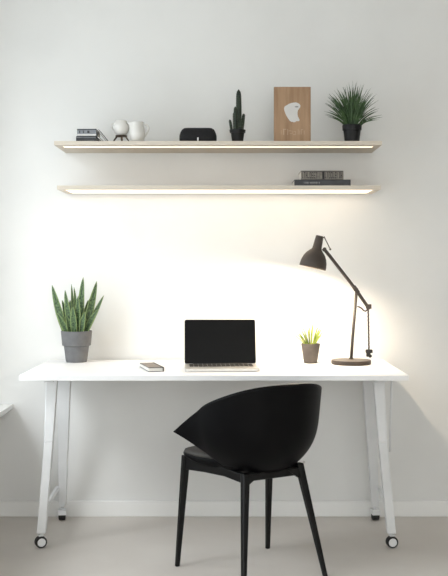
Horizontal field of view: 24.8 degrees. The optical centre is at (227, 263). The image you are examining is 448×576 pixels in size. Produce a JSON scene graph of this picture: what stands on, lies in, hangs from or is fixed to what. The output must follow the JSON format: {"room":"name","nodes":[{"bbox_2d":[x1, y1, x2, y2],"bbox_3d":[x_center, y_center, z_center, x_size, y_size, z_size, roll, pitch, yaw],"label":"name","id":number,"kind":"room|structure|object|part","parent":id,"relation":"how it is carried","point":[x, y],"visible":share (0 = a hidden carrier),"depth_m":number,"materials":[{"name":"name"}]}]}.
{"room":"home office","nodes":[
{"label":"home office","id":0,"kind":"room"},
{"bbox_2d":[0,0,447,500],"bbox_3d":[0.600,-0.185,4.895,4.400,2.750,0.150,0,0,0],"label":"wall","id":1,"kind":"structure","parent":0,"point":[158,262],"depth_m":4.82,"materials":[{"name":"white paint"}]},
{"bbox_2d":[54,141,381,152],"bbox_3d":[-0.044,-0.533,4.655,1.444,0.018,0.330,0,0,0],"label":"wall shelf","id":2,"kind":"object","parent":1,"relation":"attached to","point":[66,146],"visible":1,"depth_m":4.56,"materials":[{"name":"brown wood"}]},
{"bbox_2d":[76,136,99,140],"bbox_3d":[-0.629,-0.553,4.595,0.089,0.024,0.161,0,0,0],"label":"book","id":3,"kind":"object","parent":2,"relation":"on","point":[78,138],"visible":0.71,"depth_m":4.51,"materials":[{"name":"paper"}]},
{"bbox_2d":[77,129,99,136],"bbox_3d":[-0.626,-0.582,4.593,0.086,0.033,0.154,0,0,0],"label":"book","id":4,"kind":"object","parent":3,"relation":"on","point":[80,132],"visible":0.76,"depth_m":4.52,"materials":[{"name":"paper"}]},
{"bbox_2d":[97,129,107,140],"bbox_3d":[-0.556,-0.570,4.577,0.046,0.054,0.115,0,0,0],"label":"booklet","id":5,"kind":"object","parent":2,"relation":"on","point":[98,130],"visible":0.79,"depth_m":4.52,"materials":[{"name":"paper"}]},
{"bbox_2d":[113,135,128,140],"bbox_3d":[-0.476,-0.558,4.568,0.068,0.034,0.068,0,0,42],"label":"stand","id":6,"kind":"object","parent":2,"relation":"on","point":[116,136],"visible":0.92,"depth_m":4.56,"materials":[{"name":"brown wood"}]},
{"bbox_2d":[111,120,128,134],"bbox_3d":[-0.478,-0.609,4.570,0.073,0.066,0.073,0,0,45],"label":"sugar bowl","id":7,"kind":"object","parent":6,"relation":"on","point":[120,127],"visible":1,"depth_m":4.54,"materials":[{"name":"white ceramic"}]},
{"bbox_2d":[127,121,148,140],"bbox_3d":[-0.402,-0.587,4.549,0.076,0.092,0.074,0,0,43],"label":"milk jug","id":8,"kind":"object","parent":2,"relation":"on","point":[137,131],"visible":0.9,"depth_m":4.52,"materials":[{"name":"white ceramic"}]},
{"bbox_2d":[179,128,216,140],"bbox_3d":[-0.134,-0.574,4.557,0.166,0.064,0.086,0,0,0],"label":"speaker","id":9,"kind":"object","parent":2,"relation":"on","point":[186,134],"visible":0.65,"depth_m":4.52},
{"bbox_2d":[229,89,245,140],"bbox_3d":[0.043,-0.662,4.570,0.073,0.240,0.073,0,0,34],"label":"cactus","id":10,"kind":"object","parent":2,"relation":"on","point":[237,131],"visible":0.99,"depth_m":4.56,"materials":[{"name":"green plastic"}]},
{"bbox_3d":[0.034,-0.647,4.558,0.017,0.114,0.016,0,0,0],"label":"stem","id":11,"kind":"part","parent":10,"relation":"part of","materials":[{"name":"green plant"}]},
{"bbox_3d":[0.049,-0.686,4.570,0.025,0.192,0.025,0,0,0],"label":"stem","id":12,"kind":"part","parent":10,"relation":"part of","materials":[{"name":"green plant"}]},
{"bbox_3d":[0.066,-0.632,4.576,0.022,0.086,0.016,0,0,0],"label":"stem","id":13,"kind":"part","parent":10,"relation":"part of","materials":[{"name":"green plant"}]},
{"bbox_2d":[229,129,245,140],"bbox_3d":[0.043,-0.571,4.570,0.073,0.059,0.073,0,0,0],"label":"pot","id":14,"kind":"object","parent":2,"relation":"on","point":[236,134],"depth_m":4.55,"materials":[{"name":"black plastic"}]},
{"bbox_2d":[274,87,310,140],"bbox_3d":[0.287,-0.665,4.551,0.164,0.247,0.025,0,0,0],"label":"wooden plaque","id":15,"kind":"object","parent":2,"relation":"on","point":[292,105],"visible":0.88,"depth_m":4.54,"materials":[{"name":"brown wood"}]},
{"bbox_2d":[326,83,380,140],"bbox_3d":[0.565,-0.677,4.580,0.267,0.271,0.175,0,0,3],"label":"grass plant","id":16,"kind":"object","parent":2,"relation":"on","point":[353,109],"visible":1,"depth_m":4.55,"materials":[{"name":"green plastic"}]},
{"bbox_3d":[0.557,-0.582,4.580,0.087,0.082,0.087,0,0,0],"label":"pot","id":17,"kind":"part","parent":16,"relation":"part of","materials":[{"name":"black plastic"}]},
{"bbox_2d":[57,186,380,193],"bbox_3d":[-0.040,-0.340,4.675,1.439,0.018,0.290,0,0,0],"label":"wall shelf","id":18,"kind":"object","parent":1,"relation":"attached to","point":[66,189],"visible":1,"depth_m":4.53,"materials":[{"name":"brown wood"}]},
{"bbox_2d":[292,180,350,185],"bbox_3d":[0.422,-0.363,4.650,0.252,0.028,0.191,0,0,0],"label":"book","id":19,"kind":"object","parent":18,"relation":"on","point":[295,182],"visible":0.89,"depth_m":4.55,"materials":[{"name":"paper"}]},
{"bbox_2d":[299,171,342,179],"bbox_3d":[0.421,-0.397,4.641,0.190,0.040,0.167,0,0,0],"label":"book","id":20,"kind":"object","parent":19,"relation":"on","point":[303,175],"visible":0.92,"depth_m":4.56,"materials":[{"name":"paper"}]},
{"bbox_2d":[0,501,447,516],"bbox_3d":[0.700,1.153,4.811,4.000,0.073,0.019,0,0,0],"label":"baseboard","id":21,"kind":"structure","parent":1,"relation":"attached to","point":[7,508],"depth_m":4.80,"materials":[{"name":"white paint"}]},
{"bbox_2d":[0,517,447,575],"bbox_3d":[0.600,1.240,1.535,4.400,0.100,6.870,0,0,0],"label":"floor","id":22,"kind":"structure","parent":0,"point":[76,546],"depth_m":4.28,"materials":[{"name":"concrete"}]},
{"bbox_2d":[19,360,408,547],"bbox_3d":[-0.057,0.820,4.460,1.576,0.740,0.680,0,0,0],"label":"desk","id":23,"kind":"object","parent":22,"relation":"on","point":[58,375],"visible":1,"depth_m":4.28,"materials":[{"name":"white laminate"}]},
{"bbox_3d":[-0.759,0.800,4.290,0.084,0.656,0.054,0,0,0],"label":"leg","id":24,"kind":"part","parent":23,"relation":"part of","materials":[{"name":"white metal"}]},
{"bbox_3d":[-0.748,0.800,4.686,0.065,0.656,0.173,0,0,-6],"label":"leg","id":25,"kind":"part","parent":23,"relation":"part of","materials":[{"name":"white metal"}]},
{"bbox_2d":[52,277,103,362],"bbox_3d":[-0.691,0.255,4.684,0.204,0.390,0.147,0,0,28],"label":"snake plant","id":26,"kind":"object","parent":23,"relation":"on","point":[75,321],"visible":1,"depth_m":4.66,"materials":[{"name":"green plant"}]},
{"bbox_3d":[-0.697,0.379,4.690,0.142,0.143,0.142,0,0,0],"label":"pot","id":27,"kind":"part","parent":26,"relation":"part of","materials":[{"name":"grey concrete"}]},
{"bbox_2d":[140,362,163,371],"bbox_3d":[-0.328,0.441,4.362,0.065,0.019,0.217,0,0,-15],"label":"notebook","id":28,"kind":"object","parent":23,"relation":"on","point":[150,367],"visible":1,"depth_m":4.29,"materials":[{"name":"paper"}]},
{"bbox_3d":[-0.331,0.432,4.361,0.056,0.001,0.212,0,0,-15],"label":"panel","id":29,"kind":"part","parent":28,"relation":"part of","materials":[{"name":"beige paper"}]},
{"bbox_2d":[184,319,259,371],"bbox_3d":[-0.029,0.347,4.381,0.314,0.205,0.263,0,0,-3],"label":"laptop","id":30,"kind":"object","parent":23,"relation":"on","point":[210,345],"visible":1,"depth_m":4.48,"materials":[{"name":"metal"}]},
{"bbox_2d":[296,324,322,363],"bbox_3d":[0.371,0.358,4.642,0.137,0.184,0.100,0,0,0],"label":"grass plant","id":31,"kind":"object","parent":23,"relation":"on","point":[310,351],"visible":1,"depth_m":4.62,"materials":[{"name":"green plant"}]},
{"bbox_3d":[0.376,0.406,4.640,0.086,0.088,0.086,0,0,0],"label":"pot","id":32,"kind":"part","parent":31,"relation":"part of","materials":[{"name":"beige ceramic"}]},
{"bbox_2d":[299,235,372,365],"bbox_3d":[0.484,0.160,4.580,0.328,0.580,0.179,0,0,0],"label":"desk lamp","id":33,"kind":"object","parent":23,"relation":"on","point":[315,258],"visible":1,"depth_m":4.57,"materials":[{"name":"brown metal"}]},
{"bbox_3d":[0.382,-0.049,4.580,0.122,0.158,0.121,0,0,0],"label":"lamp shade","id":34,"kind":"part","parent":33,"relation":"part of","materials":[{"name":"brown metal"}]},
{"bbox_3d":[0.531,0.064,4.580,0.211,0.272,0.015,0,0,0],"label":"arm","id":35,"kind":"part","parent":33,"relation":"part of","materials":[{"name":"brown metal"}]},
{"bbox_3d":[0.653,0.800,4.687,0.067,0.656,0.182,0,0,14],"label":"leg","id":36,"kind":"part","parent":23,"relation":"part of","materials":[{"name":"white metal"}]},
{"bbox_3d":[0.656,0.800,4.290,0.093,0.656,0.054,0,0,0],"label":"leg","id":37,"kind":"part","parent":23,"relation":"part of","materials":[{"name":"white metal"}]},
{"bbox_2d":[173,383,327,575],"bbox_3d":[0.112,0.817,3.959,0.588,0.747,0.476,0,0,-32],"label":"tub chair","id":38,"kind":"object","parent":22,"relation":"on","point":[245,437],"visible":1,"depth_m":3.79,"materials":[{"name":"black plastic"}]},
{"bbox_3d":[-0.178,0.970,4.006,0.062,0.440,0.036,0,0,0],"label":"leg","id":39,"kind":"part","parent":38,"relation":"part of","materials":[{"name":"black metal"}]},
{"bbox_3d":[0.084,0.735,4.003,0.447,0.018,0.367,0,0,-31],"label":"seat","id":40,"kind":"part","parent":38,"relation":"part of","materials":[{"name":"black plastic"}]},
{"bbox_3d":[-0.050,0.784,3.903,0.312,0.068,0.021,0,0,42],"label":"rail","id":41,"kind":"part","parent":38,"relation":"part of","materials":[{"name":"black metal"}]},
{"bbox_3d":[0.064,0.985,3.736,0.035,0.410,0.162,0,0,0],"label":"leg","id":42,"kind":"part","parent":38,"relation":"part of","materials":[{"name":"black metal"}]},
{"bbox_3d":[0.171,0.968,4.231,0.035,0.445,0.085,0,0,0],"label":"leg","id":43,"kind":"part","parent":38,"relation":"part of","materials":[{"name":"black metal"}]},
{"bbox_3d":[0.168,0.795,3.864,0.240,0.030,0.022,0,0,-31],"label":"rail","id":44,"kind":"part","parent":38,"relation":"part of","materials":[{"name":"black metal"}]},
{"bbox_3d":[0.316,0.978,3.905,0.132,0.425,0.035,0,0,27],"label":"leg","id":45,"kind":"part","parent":38,"relation":"part of","materials":[{"name":"black metal"}]},
{"bbox_3d":[-1.450,-0.185,1.610,0.300,2.750,6.420,0,0,0],"label":"wall","id":46,"kind":"structure","parent":0,"visible":0},
{"bbox_2d":[0,404,12,416],"bbox_3d":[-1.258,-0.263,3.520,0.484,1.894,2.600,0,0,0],"label":"window sill","id":47,"kind":"structure","parent":46,"relation":"in","point":[4,408],"depth_m":4.70,"materials":[{"name":"white paint"}]}
]}

